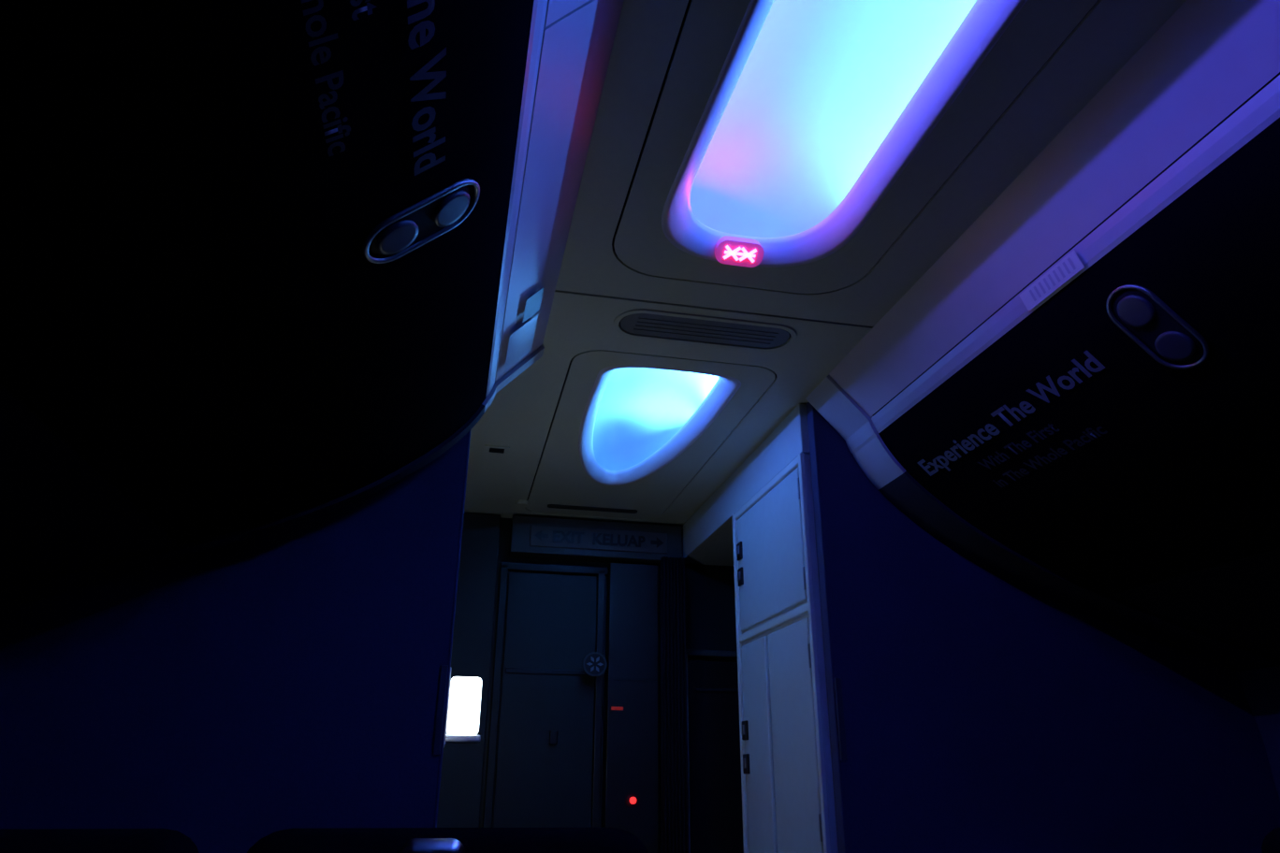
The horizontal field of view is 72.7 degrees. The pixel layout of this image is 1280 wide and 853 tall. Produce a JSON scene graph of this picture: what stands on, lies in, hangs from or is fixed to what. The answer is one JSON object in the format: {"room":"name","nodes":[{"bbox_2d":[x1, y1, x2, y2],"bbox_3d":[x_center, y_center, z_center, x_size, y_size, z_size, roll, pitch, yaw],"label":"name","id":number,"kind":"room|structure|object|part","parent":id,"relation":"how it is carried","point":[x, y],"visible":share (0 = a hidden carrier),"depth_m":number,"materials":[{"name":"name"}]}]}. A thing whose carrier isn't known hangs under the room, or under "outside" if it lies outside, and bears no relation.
{"room":"aircraft cabin","nodes":[
{"label":"aircraft cabin","id":0,"kind":"room"},
{"bbox_2d":[443,668,481,747],"bbox_3d":[-0.460,0.730,2.250,0.103,0.187,0.187,5,-23,-11],"label":"wall lamp","id":1,"kind":"object","parent":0,"point":[462,721],"depth_m":2.22,"materials":[{"name":"white plastic"}]},
{"bbox_2d":[479,517,737,852],"bbox_3d":[-0.215,1.466,3.628,3.630,2.222,0.044,5,-23,-11],"label":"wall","id":2,"kind":"structure","parent":0,"point":[710,599],"depth_m":3.94,"materials":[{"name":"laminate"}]},
{"bbox_2d":[436,512,500,828],"bbox_3d":[-0.903,1.397,3.436,0.550,2.194,0.064,5,-23,-11],"label":"wall","id":3,"kind":"structure","parent":2,"relation":"attached to","point":[460,789],"depth_m":3.64,"materials":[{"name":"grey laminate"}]},
{"bbox_2d":[482,565,508,828],"bbox_3d":[-0.606,1.529,3.470,0.033,1.980,0.033,5,-23,-11],"label":"frame","id":4,"kind":"object","parent":2,"relation":"attached to","point":[503,573],"visible":1,"depth_m":3.61,"materials":[{"name":"metal"}]},
{"bbox_2d":[492,571,597,828],"bbox_3d":[-0.390,1.559,3.504,0.396,1.952,0.039,5,-23,-11],"label":"leaf","id":5,"kind":"object","parent":2,"relation":"attached to","point":[550,622],"depth_m":3.66,"materials":[{"name":"laminate"}]},
{"bbox_2d":[505,668,590,676],"bbox_3d":[-0.386,1.048,3.713,0.374,0.022,0.010,5,-23,-11],"label":"rail","id":6,"kind":"object","parent":5,"relation":"attached to","point":[507,670],"visible":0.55,"depth_m":3.71,"materials":[{"name":"black plastic"}]},
{"bbox_3d":[-0.360,1.292,3.612,0.033,0.055,0.023,5,-23,-11],"label":"handle","id":7,"kind":"part","parent":5,"relation":"part of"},
{"bbox_2d":[582,652,606,677],"bbox_3d":[-0.198,1.018,3.711,0.101,0.101,0.075,5,-23,-11],"label":"vent","id":8,"kind":"object","parent":5,"relation":"attached to","point":[594,663],"visible":1,"depth_m":3.68,"materials":[{"name":"grey metal"}]},
{"bbox_2d":[500,562,608,576],"bbox_3d":[-0.381,0.636,3.884,0.478,0.033,0.033,5,-23,-11],"label":"door frame","id":9,"kind":"structure","parent":2,"relation":"in","point":[511,566],"depth_m":3.87,"materials":[{"name":"metal"}]},
{"bbox_2d":[509,515,682,566],"bbox_3d":[-0.195,0.517,3.924,0.769,0.165,0.122,5,-23,-11],"label":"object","id":10,"kind":"object","parent":2,"relation":"attached to","point":[530,537],"visible":0.98,"depth_m":3.87,"materials":[{"name":"grey plastic"}]},
{"bbox_2d":[591,570,605,828],"bbox_3d":[-0.181,1.566,3.553,0.033,1.980,0.033,5,-23,-11],"label":"frame","id":11,"kind":"object","parent":2,"relation":"attached to","point":[601,582],"visible":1,"depth_m":3.68,"materials":[{"name":"grey metal"}]},
{"bbox_2d":[686,649,737,659],"bbox_3d":[0.497,1.029,3.907,0.666,0.028,0.064,5,-23,-11],"label":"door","id":12,"kind":"structure","parent":2,"relation":"in","point":[691,653],"depth_m":3.85,"materials":[{"name":"grey laminate"}]},
{"bbox_2d":[464,0,1279,526],"bbox_3d":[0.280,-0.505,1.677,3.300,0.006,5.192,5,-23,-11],"label":"ceiling","id":13,"kind":"structure","parent":0,"point":[1112,31],"depth_m":2.07,"materials":[{"name":"plastic"}]},
{"bbox_2d":[483,444,509,455],"bbox_3d":[-0.514,0.085,3.125,0.088,0.006,0.088,5,-23,-11],"label":"ceiling vent","id":14,"kind":"object","parent":13,"relation":"in","point":[489,449],"visible":1,"depth_m":3.12,"materials":[{"name":"plastic"}]},
{"bbox_2d":[489,448,504,453],"bbox_3d":[-0.514,0.085,3.125,0.057,0.002,0.057,5,-23,-11],"label":"grille","id":15,"kind":"object","parent":14,"relation":"attached to","point":[491,450],"depth_m":3.13,"materials":[{"name":"black plastic"}]},
{"bbox_2d":[515,499,528,508],"bbox_3d":[-0.503,0.329,3.708,0.055,0.016,0.055,5,-23,-11],"label":"smoke detector","id":16,"kind":"object","parent":13,"relation":"attached to","point":[522,503],"visible":1,"depth_m":3.69,"materials":[{"name":"plastic"}]},
{"bbox_2d":[526,324,775,519],"bbox_3d":[-0.048,0.013,3.215,0.601,0.209,1.612,5,-23,-11],"label":"recessed light","id":17,"kind":"object","parent":13,"relation":"in","point":[629,430],"visible":0.77,"depth_m":3.17,"materials":[{"name":"plastic"}]},
{"bbox_2d":[547,504,637,513],"bbox_3d":[-0.206,0.359,3.788,0.396,0.006,0.038,5,-23,-11],"label":"slot vent","id":18,"kind":"object","parent":17,"relation":"attached to","point":[557,506],"visible":1,"depth_m":3.78,"materials":[{"name":"black plastic"}]},
{"bbox_2d":[613,308,796,351],"bbox_3d":[0.174,-0.252,2.291,0.492,0.008,0.150,5,-23,-11],"label":"ceiling vent","id":19,"kind":"object","parent":13,"relation":"in","point":[643,324],"visible":1,"depth_m":2.29,"materials":[{"name":"black plastic"}]},
{"bbox_2d":[613,0,1097,293],"bbox_3d":[0.420,-0.797,1.218,0.600,0.209,1.986,5,-23,-11],"label":"recessed light","id":20,"kind":"object","parent":13,"relation":"in","point":[814,132],"visible":0.96,"depth_m":1.71,"materials":[{"name":"plastic"}]},
{"bbox_2d":[714,235,763,267],"bbox_3d":[0.223,-0.396,1.967,0.110,0.056,0.063,5,-23,-11],"label":"warning sign","id":21,"kind":"object","parent":20,"relation":"attached to","point":[734,251],"visible":1,"depth_m":1.95,"materials":[{"name":"pink plastic"}]},
{"bbox_2d":[1235,666,1279,802],"bbox_3d":[2.009,1.028,1.471,0.144,1.441,5.225,5,-23,-11],"label":"wall","id":22,"kind":"structure","parent":0,"point":[1260,688],"depth_m":2.55,"materials":[{"name":"plastic"}]},
{"bbox_2d":[805,0,1279,671],"bbox_3d":[1.541,-0.339,1.023,1.351,0.790,3.602,5,-23,-11],"label":"bin","id":23,"kind":"object","parent":22,"relation":"on","point":[1107,450],"visible":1,"depth_m":1.84,"materials":[{"name":"plastic"}]},
{"bbox_3d":[0.635,0.016,2.570,0.229,0.294,0.160,5,-23,-11],"label":"trim","id":24,"kind":"part","parent":23,"relation":"part of","materials":[{"name":"plastic"}]},
{"bbox_3d":[1.194,0.278,2.547,1.344,0.775,0.001,5,-23,-11],"label":"panel","id":25,"kind":"part","parent":23,"relation":"part of","materials":[{"name":"white plastic"}]},
{"bbox_2d":[1019,249,1084,311],"bbox_3d":[0.833,-0.294,1.767,0.015,0.037,0.176,5,-23,-11],"label":"placard","id":26,"kind":"object","parent":23,"relation":"attached to","point":[1070,265],"visible":1,"depth_m":1.76,"materials":[{"name":"white plastic"}]},
{"bbox_2d":[1029,289,1036,301],"bbox_3d":[0.820,-0.274,1.817,0.010,0.024,0.007,5,-23,-11],"label":"print","id":27,"kind":"object","parent":26,"relation":"attached to","point":[1032,292],"depth_m":1.82,"materials":[{"name":"plastic"}]},
{"bbox_2d":[1033,285,1041,297],"bbox_3d":[0.824,-0.280,1.803,0.010,0.024,0.007,5,-23,-11],"label":"print","id":28,"kind":"object","parent":26,"relation":"attached to","point":[1037,288],"depth_m":1.80,"materials":[{"name":"plastic"}]},
{"bbox_2d":[1038,281,1046,293],"bbox_3d":[0.827,-0.285,1.789,0.010,0.024,0.007,5,-23,-11],"label":"print","id":29,"kind":"object","parent":26,"relation":"attached to","point":[1041,284],"depth_m":1.79,"materials":[{"name":"plastic"}]},
{"bbox_2d":[1043,277,1050,290],"bbox_3d":[0.830,-0.291,1.775,0.010,0.024,0.007,5,-23,-11],"label":"print","id":30,"kind":"object","parent":26,"relation":"attached to","point":[1046,281],"depth_m":1.77,"materials":[{"name":"plastic"}]},
{"bbox_2d":[1047,274,1055,286],"bbox_3d":[0.833,-0.296,1.761,0.010,0.024,0.007,5,-23,-11],"label":"print","id":31,"kind":"object","parent":26,"relation":"attached to","point":[1051,278],"depth_m":1.76,"materials":[{"name":"plastic"}]},
{"bbox_2d":[1052,270,1060,282],"bbox_3d":[0.836,-0.302,1.747,0.010,0.024,0.007,5,-23,-11],"label":"print","id":32,"kind":"object","parent":26,"relation":"attached to","point":[1055,273],"depth_m":1.75,"materials":[{"name":"plastic"}]},
{"bbox_2d":[1057,266,1065,277],"bbox_3d":[0.840,-0.308,1.733,0.010,0.024,0.007,5,-23,-11],"label":"print","id":33,"kind":"object","parent":26,"relation":"attached to","point":[1061,270],"depth_m":1.73,"materials":[{"name":"plastic"}]},
{"bbox_2d":[1061,261,1070,274],"bbox_3d":[0.843,-0.314,1.719,0.010,0.024,0.007,5,-23,-11],"label":"print","id":34,"kind":"object","parent":26,"relation":"attached to","point":[1066,266],"depth_m":1.72,"materials":[{"name":"plastic"}]},
{"bbox_2d":[1067,257,1076,270],"bbox_3d":[0.846,-0.319,1.705,0.010,0.024,0.007,5,-23,-11],"label":"print","id":35,"kind":"object","parent":26,"relation":"attached to","point":[1071,261],"depth_m":1.71,"materials":[{"name":"plastic"}]},
{"bbox_3d":[0.840,-0.501,1.510,0.124,0.131,2.228,5,-23,-11],"label":"cove panel","id":36,"kind":"part","parent":23,"relation":"part of","materials":[{"name":"plastic"}]},
{"bbox_3d":[1.038,-0.636,0.940,0.032,0.050,3.443,5,-23,-11],"label":"rail","id":37,"kind":"part","parent":23,"relation":"part of","materials":[{"name":"plastic"}]},
{"bbox_3d":[1.285,0.432,2.551,1.138,0.512,0.160,5,-23,-11],"label":"trim","id":38,"kind":"part","parent":23,"relation":"part of","materials":[{"name":"black plastic"}]},
{"bbox_3d":[1.215,-0.127,1.556,0.659,0.437,2.026,5,-23,-11],"label":"bin door","id":39,"kind":"part","parent":23,"relation":"part of","materials":[{"name":"black plastic"}]},
{"bbox_2d":[1117,294,1154,327],"bbox_3d":[0.933,-0.217,1.638,0.049,0.054,0.066,5,-23,-11],"label":"button","id":40,"kind":"object","parent":23,"relation":"on","point":[1133,311],"depth_m":1.64,"materials":[{"name":"plastic"}]},
{"bbox_3d":[0.973,-0.189,1.635,0.138,0.134,0.092,5,-23,-11],"label":"latch plate","id":41,"kind":"part","parent":23,"relation":"part of","materials":[{"name":"black plastic"}]},
{"bbox_2d":[1154,331,1195,361],"bbox_3d":[1.000,-0.150,1.626,0.055,0.048,0.066,5,-23,-11],"label":"button","id":42,"kind":"object","parent":23,"relation":"on","point":[1169,345],"depth_m":1.62,"materials":[{"name":"plastic"}]},
{"bbox_3d":[1.942,-0.061,0.914,0.522,0.170,3.443,5,-23,-11],"label":"service panel","id":43,"kind":"part","parent":23,"relation":"part of","materials":[{"name":"black plastic"}]},
{"bbox_3d":[0.309,1.566,0.892,3.630,0.022,5.280,5,-23,-11],"label":"floor","id":44,"kind":"structure","parent":0,"visible":0},
{"bbox_2d":[0,433,467,852],"bbox_3d":[-1.068,0.799,1.976,1.197,2.198,0.038,5,-23,-11],"label":"panel","id":45,"kind":"object","parent":44,"relation":"on","point":[226,698],"visible":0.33,"depth_m":2.05,"materials":[{"name":"plastic"}]},
{"bbox_2d":[433,665,448,755],"bbox_3d":[-0.488,0.691,2.127,0.018,0.209,0.009,5,-23,-11],"label":"clip","id":46,"kind":"object","parent":45,"relation":"attached to","point":[443,668],"visible":1,"depth_m":2.12,"materials":[{"name":"plastic"}]},
{"bbox_2d":[433,429,471,828],"bbox_3d":[-0.483,0.850,2.091,0.009,2.198,0.045,5,-23,-11],"label":"trim","id":47,"kind":"structure","parent":45,"relation":"attached to","point":[469,432],"depth_m":2.21,"materials":[{"name":"plastic"}]},
{"bbox_2d":[0,828,648,852],"bbox_3d":[-0.605,0.796,0.442,1.430,1.052,0.583,5,-23,-11],"label":"seats","id":48,"kind":"object","parent":44,"relation":"on","point":[306,840],"visible":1,"depth_m":0.87,"materials":[{"name":"fabric"}]},
{"bbox_3d":[-0.209,0.434,0.875,0.064,0.035,0.053,5,-23,-11],"label":"headrest handle","id":49,"kind":"part","parent":48,"relation":"part of","materials":[{"name":"metal"}]},
{"bbox_2d":[601,562,658,852],"bbox_3d":[-0.040,1.557,3.557,0.220,2.002,0.086,5,-23,-11],"label":"wall panel","id":50,"kind":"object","parent":44,"relation":"on","point":[631,734],"depth_m":3.67,"materials":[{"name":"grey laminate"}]},
{"bbox_2d":[610,706,623,710],"bbox_3d":[-0.096,1.182,3.647,0.050,0.013,0.007,5,-23,-11],"label":"label","id":51,"kind":"object","parent":50,"relation":"attached to","point":[612,707],"visible":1,"depth_m":3.64,"materials":[{"name":"red plastic"}]},
{"bbox_2d":[627,795,638,806],"bbox_3d":[-0.029,1.513,3.519,0.040,0.040,0.012,5,-23,-11],"label":"indicator light","id":52,"kind":"object","parent":50,"relation":"attached to","point":[632,800],"visible":1,"depth_m":3.51,"materials":[{"name":"red plastic"}]},
{"bbox_2d":[732,452,838,852],"bbox_3d":[0.728,1.172,2.637,0.673,2.031,0.679,5,-23,-11],"label":"tall cabinet","id":53,"kind":"object","parent":44,"relation":"on","point":[788,799],"visible":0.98,"depth_m":2.65,"materials":[{"name":"plastic"}]},
{"bbox_3d":[0.354,0.447,3.135,0.008,0.031,0.022,5,-23,-11],"label":"latch lever","id":54,"kind":"part","parent":53,"relation":"part of","materials":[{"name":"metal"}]},
{"bbox_3d":[0.348,1.266,2.874,0.016,2.031,0.021,5,-23,-11],"label":"edge post","id":55,"kind":"part","parent":53,"relation":"part of","materials":[{"name":"white plastic"}]},
{"bbox_3d":[0.347,1.016,2.914,0.008,0.031,0.022,5,-23,-11],"label":"latch lever","id":56,"kind":"part","parent":53,"relation":"part of","materials":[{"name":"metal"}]},
{"bbox_3d":[0.346,1.113,2.875,0.008,0.031,0.022,5,-23,-11],"label":"latch lever","id":57,"kind":"part","parent":53,"relation":"part of","materials":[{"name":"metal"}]},
{"bbox_2d":[681,404,809,566],"bbox_3d":[0.658,0.308,3.431,0.654,0.163,1.507,5,-23,-11],"label":"soffit","id":58,"kind":"structure","parent":53,"relation":"on","point":[706,537],"depth_m":3.27,"materials":[{"name":"plastic"}]},
{"bbox_2d":[660,556,689,852],"bbox_3d":[0.139,1.502,3.463,0.108,1.991,0.059,5,-23,-11],"label":"wall","id":59,"kind":"structure","parent":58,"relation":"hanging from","point":[675,773],"depth_m":3.59,"materials":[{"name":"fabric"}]},
{"bbox_3d":[0.380,1.403,2.662,0.015,1.463,0.242,5,-23,-11],"label":"narrow door","id":60,"kind":"part","parent":53,"relation":"part of","materials":[{"name":"plastic"}]},
{"bbox_3d":[0.426,0.218,2.956,0.015,0.026,0.676,5,-23,-11],"label":"frame","id":61,"kind":"part","parent":53,"relation":"part of","materials":[{"name":"white plastic"}]},
{"bbox_3d":[0.425,0.424,2.869,0.015,0.407,0.605,5,-23,-11],"label":"door","id":62,"kind":"part","parent":53,"relation":"part of","materials":[{"name":"plastic"}]},
{"bbox_3d":[0.423,0.635,2.786,0.015,0.028,0.676,5,-23,-11],"label":"frame","id":63,"kind":"part","parent":53,"relation":"part of","materials":[{"name":"white plastic"}]},
{"bbox_3d":[0.446,1.286,2.375,0.015,1.463,0.336,5,-23,-11],"label":"wide door","id":64,"kind":"part","parent":53,"relation":"part of","materials":[{"name":"plastic"}]},
{"bbox_3d":[0.485,1.024,2.278,0.016,2.031,0.020,5,-23,-11],"label":"edge post","id":65,"kind":"part","parent":53,"relation":"part of","materials":[{"name":"plastic"}]},
{"bbox_2d":[814,407,1279,852],"bbox_3d":[1.181,0.994,2.414,1.353,2.198,0.038,5,-23,-11],"label":"panel","id":66,"kind":"object","parent":44,"relation":"on","point":[984,713],"visible":0.6,"depth_m":2.46,"materials":[{"name":"plastic"}]},
{"bbox_2d":[806,402,847,852],"bbox_3d":[0.519,0.937,2.286,0.009,2.198,0.045,5,-23,-11],"label":"trim","id":67,"kind":"structure","parent":66,"relation":"attached to","point":[841,836],"depth_m":2.42,"materials":[{"name":"plastic"}]},
{"bbox_3d":[-1.402,0.732,0.807,0.144,1.441,5.225,5,-23,-11],"label":"wall","id":68,"kind":"structure","parent":0,"visible":0},
{"bbox_2d":[0,0,624,596],"bbox_3d":[-0.569,-0.544,0.560,1.351,0.790,3.492,5,-23,-11],"label":"bin","id":69,"kind":"object","parent":68,"relation":"on","point":[264,264],"visible":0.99,"depth_m":1.21,"materials":[{"name":"plastic"}]},
{"bbox_3d":[-0.952,-0.312,0.351,0.522,0.170,3.443,5,-23,-11],"label":"service panel","id":70,"kind":"part","parent":69,"relation":"part of","materials":[{"name":"black plastic"}]},
{"bbox_3d":[-0.934,0.093,2.133,1.344,0.775,0.001,5,-23,-11],"label":"panel","id":71,"kind":"part","parent":69,"relation":"part of","materials":[{"name":"black plastic"}]},
{"bbox_3d":[-1.000,0.172,2.070,1.204,0.599,0.050,5,-23,-11],"label":"trim","id":72,"kind":"part","parent":69,"relation":"part of","materials":[{"name":"black plastic"}]},
{"bbox_2d":[376,219,418,255],"bbox_3d":[-0.355,-0.277,1.275,0.056,0.046,0.066,5,-23,-11],"label":"button","id":73,"kind":"object","parent":69,"relation":"on","point":[400,237],"depth_m":1.27,"materials":[{"name":"plastic"}]},
{"bbox_3d":[-0.325,-0.309,1.295,0.145,0.127,0.092,5,-23,-11],"label":"latch plate","id":74,"kind":"part","parent":69,"relation":"part of","materials":[{"name":"black plastic"}]},
{"bbox_2d":[432,189,469,227],"bbox_3d":[-0.284,-0.329,1.312,0.052,0.051,0.066,5,-23,-11],"label":"button","id":75,"kind":"object","parent":69,"relation":"on","point":[450,210],"depth_m":1.31,"materials":[{"name":"plastic"}]},
{"bbox_3d":[-0.346,-0.133,2.344,0.166,0.202,0.050,5,-23,-11],"label":"trim","id":76,"kind":"part","parent":69,"relation":"part of","materials":[{"name":"plastic"}]},
{"bbox_3d":[-0.041,-0.730,0.730,0.032,0.050,3.443,5,-23,-11],"label":"rail","id":77,"kind":"part","parent":69,"relation":"part of","materials":[{"name":"plastic"}]},
{"bbox_2d":[504,314,538,371],"bbox_3d":[-0.299,-0.207,2.185,0.066,0.069,0.204,5,-23,-11],"label":"placard","id":78,"kind":"object","parent":69,"relation":"attached to","point":[520,341],"visible":1,"depth_m":2.18,"materials":[{"name":"plastic"}]},
{"bbox_2d":[523,287,544,322],"bbox_3d":[-0.250,-0.284,2.036,0.038,0.040,0.110,5,-23,-11],"label":"placard","id":79,"kind":"object","parent":69,"relation":"attached to","point":[533,303],"visible":1,"depth_m":2.03,"materials":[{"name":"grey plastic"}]},
{"bbox_3d":[-0.203,-0.392,1.797,0.124,0.131,1.194,5,-23,-11],"label":"cove panel","id":80,"kind":"part","parent":69,"relation":"part of","materials":[{"name":"plastic"}]},
{"bbox_3d":[0.013,-0.773,0.860,0.124,0.131,0.864,5,-23,-11],"label":"cove panel","id":81,"kind":"part","parent":69,"relation":"part of","materials":[{"name":"plastic"}]}
]}

